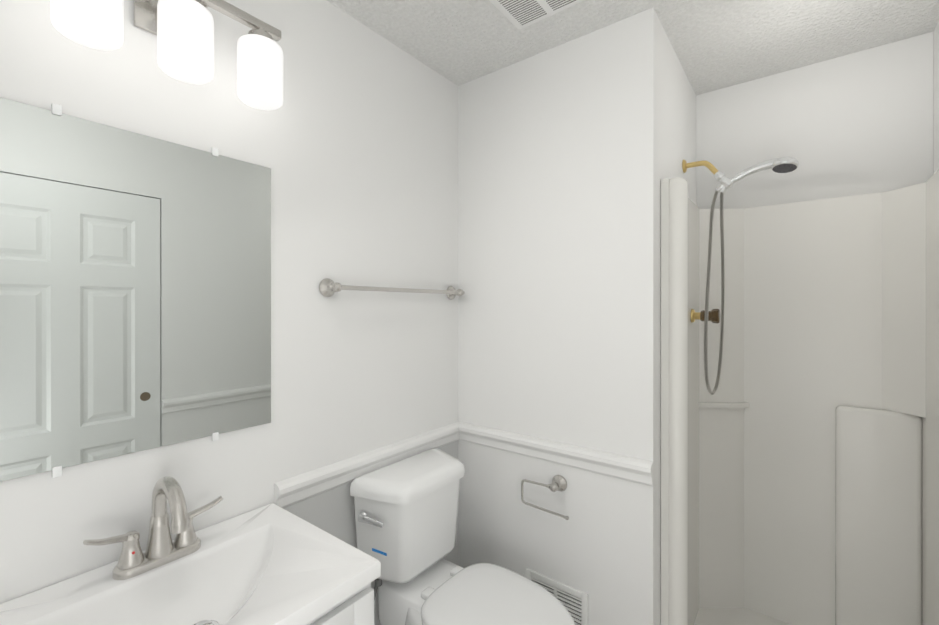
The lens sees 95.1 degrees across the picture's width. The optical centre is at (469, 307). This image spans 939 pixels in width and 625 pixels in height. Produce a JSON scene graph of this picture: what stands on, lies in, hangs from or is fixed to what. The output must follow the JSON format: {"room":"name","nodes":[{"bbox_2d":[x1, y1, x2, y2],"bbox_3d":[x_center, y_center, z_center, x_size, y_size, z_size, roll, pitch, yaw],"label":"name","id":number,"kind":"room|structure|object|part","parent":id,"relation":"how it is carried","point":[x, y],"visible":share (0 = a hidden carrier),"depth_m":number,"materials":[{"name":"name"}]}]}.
{"room":"bathroom","nodes":[
{"label":"bathroom","id":0,"kind":"room"},
{"bbox_2d":[0,0,457,624],"bbox_3d":[-0.729,0.214,1.146,0.101,2.440,2.100,0,0,38],"label":"wall","id":1,"kind":"structure","parent":0,"point":[352,142],"depth_m":1.34,"materials":[{"name":"white paint"}]},
{"bbox_2d":[0,97,270,481],"bbox_3d":[-0.761,-0.035,1.012,0.009,0.772,0.599,0,0,38],"label":"vanity mirror","id":2,"kind":"object","parent":1,"relation":"attached to","point":[135,292],"visible":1,"depth_m":0.97,"materials":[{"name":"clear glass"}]},
{"bbox_2d":[50,0,282,110],"bbox_3d":[-0.674,-0.665,1.008,0.154,0.251,0.456,0,0,38],"label":"sconce","id":3,"kind":"object","parent":1,"relation":"attached to","point":[183,30],"visible":1,"depth_m":0.97,"materials":[{"name":"white glass"}]},
{"bbox_2d":[274,421,461,507],"bbox_3d":[-0.302,0.556,1.598,0.028,0.080,0.862,0,0,38],"label":"trim","id":4,"kind":"structure","parent":1,"relation":"attached to","point":[296,489],"depth_m":1.48,"materials":[{"name":"white paint"}]},
{"bbox_2d":[319,278,464,299],"bbox_3d":[-0.249,-0.066,1.635,0.066,0.062,0.691,0,0,38],"label":"towel rail","id":5,"kind":"object","parent":1,"relation":"attached to","point":[328,287],"visible":1,"depth_m":1.49,"materials":[{"name":"silver metal"}]},
{"bbox_2d":[458,7,696,624],"bbox_3d":[0.523,0.214,2.088,0.940,2.440,0.920,0,0,38],"label":"wall","id":6,"kind":"structure","parent":0,"point":[572,153],"depth_m":1.63,"materials":[{"name":"white paint"}]},
{"bbox_2d":[521,475,568,519],"bbox_3d":[0.294,0.709,1.644,0.201,0.138,0.063,0,0,38],"label":"toilet roll holder","id":7,"kind":"object","parent":6,"relation":"attached to","point":[559,483],"visible":1,"depth_m":1.63,"materials":[{"name":"silver metal"}]},
{"bbox_2d":[526,568,587,624],"bbox_3d":[0.331,1.192,1.649,0.260,0.285,0.010,0,0,38],"label":"air vent","id":8,"kind":"object","parent":6,"relation":"in","point":[573,601],"visible":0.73,"depth_m":1.62,"materials":[{"name":"white metal"}]},
{"bbox_2d":[462,422,652,485],"bbox_3d":[0.286,0.556,1.673,0.809,0.080,0.028,0,0,38],"label":"trim","id":9,"kind":"structure","parent":6,"relation":"attached to","point":[636,470],"depth_m":1.61,"materials":[{"name":"white paint"}]},
{"bbox_2d":[682,157,798,394],"bbox_3d":[1.048,-0.139,1.681,0.386,0.968,0.281,0,0,38],"label":"shower head","id":10,"kind":"object","parent":6,"relation":"attached to","point":[784,165],"visible":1,"depth_m":1.70},
{"bbox_2d":[327,0,938,94],"bbox_3d":[0.231,-1.056,0.988,1.815,0.100,3.020,0,0,38],"label":"ceiling","id":11,"kind":"structure","parent":0,"point":[718,44],"depth_m":1.55,"materials":[{"name":"white paint"}]},
{"bbox_2d":[489,0,583,28],"bbox_3d":[0.203,-0.996,1.346,0.275,0.018,0.275,0,0,38],"label":"fan","id":12,"kind":"object","parent":11,"relation":"attached to","point":[520,14],"visible":1,"depth_m":1.42,"materials":[{"name":"white"}]},
{"bbox_2d":[696,31,933,208],"bbox_3d":[1.402,-0.728,1.824,0.774,0.554,0.068,0,0,38],"label":"wall","id":13,"kind":"structure","parent":0,"point":[858,123],"depth_m":1.74,"materials":[{"name":"white paint"}]},
{"bbox_2d":[933,21,938,173],"bbox_3d":[1.319,0.214,0.998,0.100,2.440,1.480,0,0,38],"label":"wall","id":14,"kind":"structure","parent":0,"point":[936,102],"depth_m":1.53,"materials":[{"name":"white paint"}]},
{"bbox_3d":[0.231,1.485,0.990,1.815,0.100,3.020,0,0,38],"label":"floor","id":15,"kind":"structure","parent":0,"visible":0},
{"bbox_2d":[0,476,380,624],"bbox_3d":[-0.573,0.902,0.875,0.476,1.064,0.606,0,0,38],"label":"bathroom vanity","id":16,"kind":"object","parent":15,"relation":"on","point":[271,564],"visible":1,"depth_m":0.92,"materials":[{"name":"white ceramic"}]},
{"bbox_2d":[83,476,222,579],"bbox_3d":[-0.659,0.471,0.939,0.166,0.201,0.263,0,0,38],"label":"faucet","id":17,"kind":"object","parent":16,"relation":"on","point":[163,559],"depth_m":0.95,"materials":[{"name":"silver metal"}]},
{"bbox_3d":[-0.399,0.985,0.742,0.018,0.700,0.582,0,0,38],"label":"door","id":18,"kind":"part","parent":16,"relation":"part of","materials":[{"name":"white paint"}]},
{"bbox_2d":[350,448,574,624],"bbox_3d":[-0.005,1.007,1.404,0.734,0.855,0.477,0,0,38],"label":"toilet","id":19,"kind":"object","parent":15,"relation":"on","point":[406,511],"visible":0.96,"depth_m":1.44,"materials":[{"name":"white ceramic"}]},
{"bbox_3d":[-0.331,0.700,1.415,0.108,0.033,0.039,0,0,38],"label":"handle","id":20,"kind":"part","parent":19,"relation":"part of","materials":[{"name":"silver metal"}]},
{"bbox_3d":[-0.193,0.778,1.567,0.196,0.299,0.421,0,0,38],"label":"tank","id":21,"kind":"part","parent":19,"relation":"part of","materials":[{"name":"white ceramic"}]},
{"bbox_3d":[-0.189,0.607,1.564,0.213,0.056,0.448,0,0,38],"label":"lid","id":22,"kind":"part","parent":19,"relation":"part of","materials":[{"name":"white ceramic"}]},
{"bbox_3d":[0.094,0.958,1.347,0.498,0.046,0.376,0,0,38],"label":"seat","id":23,"kind":"part","parent":19,"relation":"part of","materials":[{"name":"white plastic"}]},
{"bbox_2d":[661,169,938,624],"bbox_3d":[1.200,0.489,1.562,0.771,1.889,0.728,0,0,38],"label":"shower stall","id":24,"kind":"object","parent":15,"relation":"on","point":[800,466],"visible":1,"depth_m":1.76,"materials":[{"name":"white plastic"}]},
{"bbox_2d":[691,309,719,322],"bbox_3d":[0.978,0.034,1.777,0.103,0.060,0.060,0,0,38],"label":"shower valve","id":25,"kind":"object","parent":24,"relation":"attached to","point":[713,315],"visible":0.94,"depth_m":1.76,"materials":[{"name":"gold metal"}]},
{"bbox_3d":[0.991,0.034,1.767,0.069,0.060,0.060,0,0,38],"label":"knob","id":26,"kind":"part","parent":25,"relation":"part of","materials":[{"name":"brown plastic"}]}
]}

